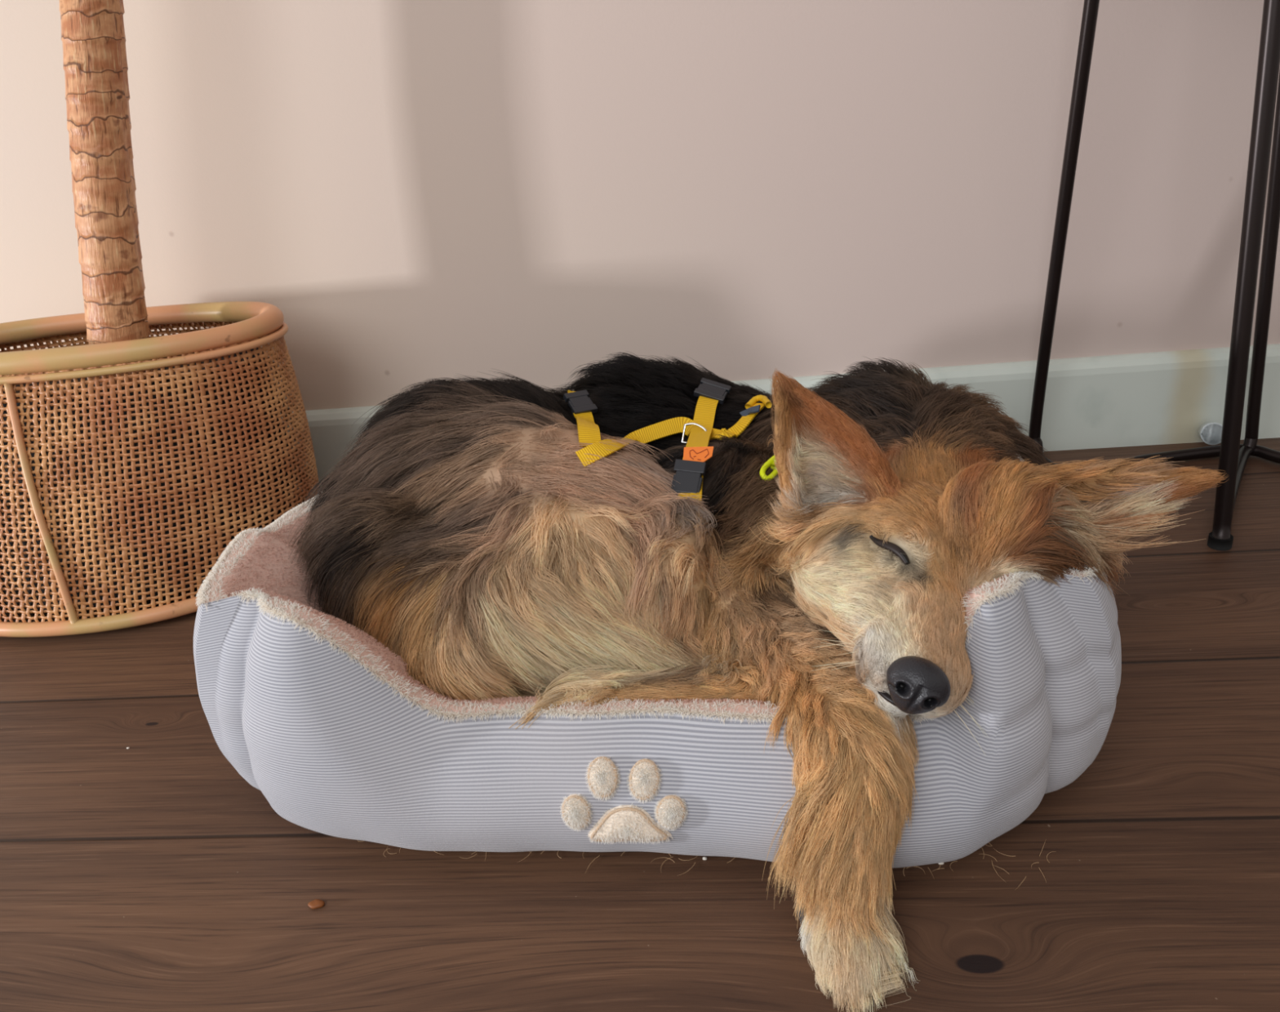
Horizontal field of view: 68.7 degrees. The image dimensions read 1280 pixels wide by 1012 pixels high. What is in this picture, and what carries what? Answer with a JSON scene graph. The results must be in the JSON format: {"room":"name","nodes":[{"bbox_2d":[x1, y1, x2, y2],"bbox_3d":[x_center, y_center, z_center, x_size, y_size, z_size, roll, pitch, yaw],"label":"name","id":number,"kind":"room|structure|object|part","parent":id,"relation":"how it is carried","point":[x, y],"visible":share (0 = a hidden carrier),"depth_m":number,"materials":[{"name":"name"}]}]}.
{"room":"living room","nodes":[
{"label":"living room","id":0,"kind":"room"},
{"bbox_2d":[0,0,1279,410],"bbox_3d":[0.018,-1.252,0.821,6.400,2.600,0.100,-3,25,6],"label":"wall","id":1,"kind":"structure","parent":0,"point":[536,192],"depth_m":1.17,"materials":[{"name":"pink paint"}]},
{"bbox_2d":[280,343,1279,491],"bbox_3d":[0.131,-0.111,1.291,6.400,0.123,0.018,-3,25,6],"label":"baseboard","id":2,"kind":"structure","parent":1,"relation":"attached to","point":[1158,397],"depth_m":1.23,"materials":[{"name":"white paint"}]},
{"bbox_2d":[0,437,1279,1011],"bbox_3d":[-0.019,0.888,-0.636,6.400,0.020,4.488,-3,25,6],"label":"floor","id":3,"kind":"structure","parent":0,"point":[150,875],"depth_m":0.67,"materials":[{"name":"brown wood"}]},
{"bbox_2d":[0,301,319,637],"bbox_3d":[-0.653,-0.065,1.155,0.492,0.305,0.386,-3,25,6],"label":"wicker basket","id":4,"kind":"object","parent":3,"relation":"on","point":[243,326],"visible":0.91,"depth_m":1.04,"materials":[{"name":"wicker"}]},
{"bbox_2d":[0,0,299,609],"bbox_3d":[-0.674,-0.280,1.054,0.421,0.734,0.311,-3,25,6],"label":"potted palm","id":5,"kind":"object","parent":4,"relation":"in","point":[93,37],"visible":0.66,"depth_m":1.05,"materials":[{"name":"brown"}]},
{"bbox_2d":[0,347,299,609],"bbox_3d":[-0.651,-0.053,1.161,0.420,0.231,0.310,-3,25,6],"label":"nursery pot","id":6,"kind":"object","parent":5,"relation":"attached to","point":[138,468],"depth_m":1.07,"materials":[{"name":"black"}]},
{"bbox_2d":[307,898,324,909],"bbox_3d":[-0.232,0.285,0.670,0.012,0.004,0.008,-3,25,6],"label":"crumb","id":7,"kind":"object","parent":3,"relation":"on","point":[316,904],"visible":1,"depth_m":0.67,"materials":[{"name":"brown food"}]},
{"bbox_2d":[193,453,1121,868],"bbox_3d":[0.012,0.047,0.900,0.733,0.190,0.644,-3,25,6],"label":"dog bed","id":8,"kind":"object","parent":3,"relation":"on","point":[320,717],"visible":0.36,"depth_m":0.66,"materials":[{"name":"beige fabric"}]},
{"bbox_2d":[287,351,1227,1011],"bbox_3d":[0.066,0.004,0.861,0.769,0.301,0.580,13,31,35],"label":"dog","id":9,"kind":"object","parent":8,"relation":"on","point":[465,531],"visible":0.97,"depth_m":0.73},
{"bbox_2d":[563,377,764,528],"bbox_3d":[0.015,-0.067,0.898,0.218,0.067,0.309,-3,25,6],"label":"harness","id":10,"kind":"object","parent":9,"relation":"attached to","point":[690,471],"visible":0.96,"depth_m":0.94,"materials":[{"name":"yellow fabric"}]},
{"bbox_2d":[739,395,777,480],"bbox_3d":[0.118,-0.071,0.898,0.031,0.029,0.171,-6,25,1],"label":"collar","id":11,"kind":"object","parent":9,"relation":"attached to","point":[750,409],"visible":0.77,"depth_m":0.94,"materials":[{"name":"yellow fabric"}]},
{"bbox_2d":[358,840,1053,886],"label":"shed dog hair","id":12,"kind":"object","parent":3,"relation":"on","point":[358,841],"depth_m":0.66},
{"bbox_2d":[1028,0,1279,551],"bbox_3d":[0.858,-0.340,0.858,0.820,0.765,0.451,-3,25,6],"label":"metal table","id":13,"kind":"object","parent":3,"relation":"on","point":[1233,455],"visible":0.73,"depth_m":0.98,"materials":[{"name":"black metal"}]},
{"bbox_3d":[0.575,-0.308,0.871,0.039,0.732,0.078,-3,25,6],"label":"leg","id":14,"kind":"part","parent":13,"relation":"part of","materials":[{"name":"black metal"}]},
{"bbox_3d":[0.645,-0.353,0.960,0.065,0.739,0.265,12,31,34],"label":"leg","id":15,"kind":"part","parent":13,"relation":"part of","materials":[{"name":"black metal"}]},
{"bbox_2d":[1197,422,1222,444],"bbox_3d":[0.742,-0.096,1.214,0.029,0.033,0.030,4,27,20],"label":"plastic cup","id":16,"kind":"object","parent":3,"relation":"on","point":[1211,433],"visible":0.88,"depth_m":1.21,"materials":[{"name":"white plastic"}]}
]}

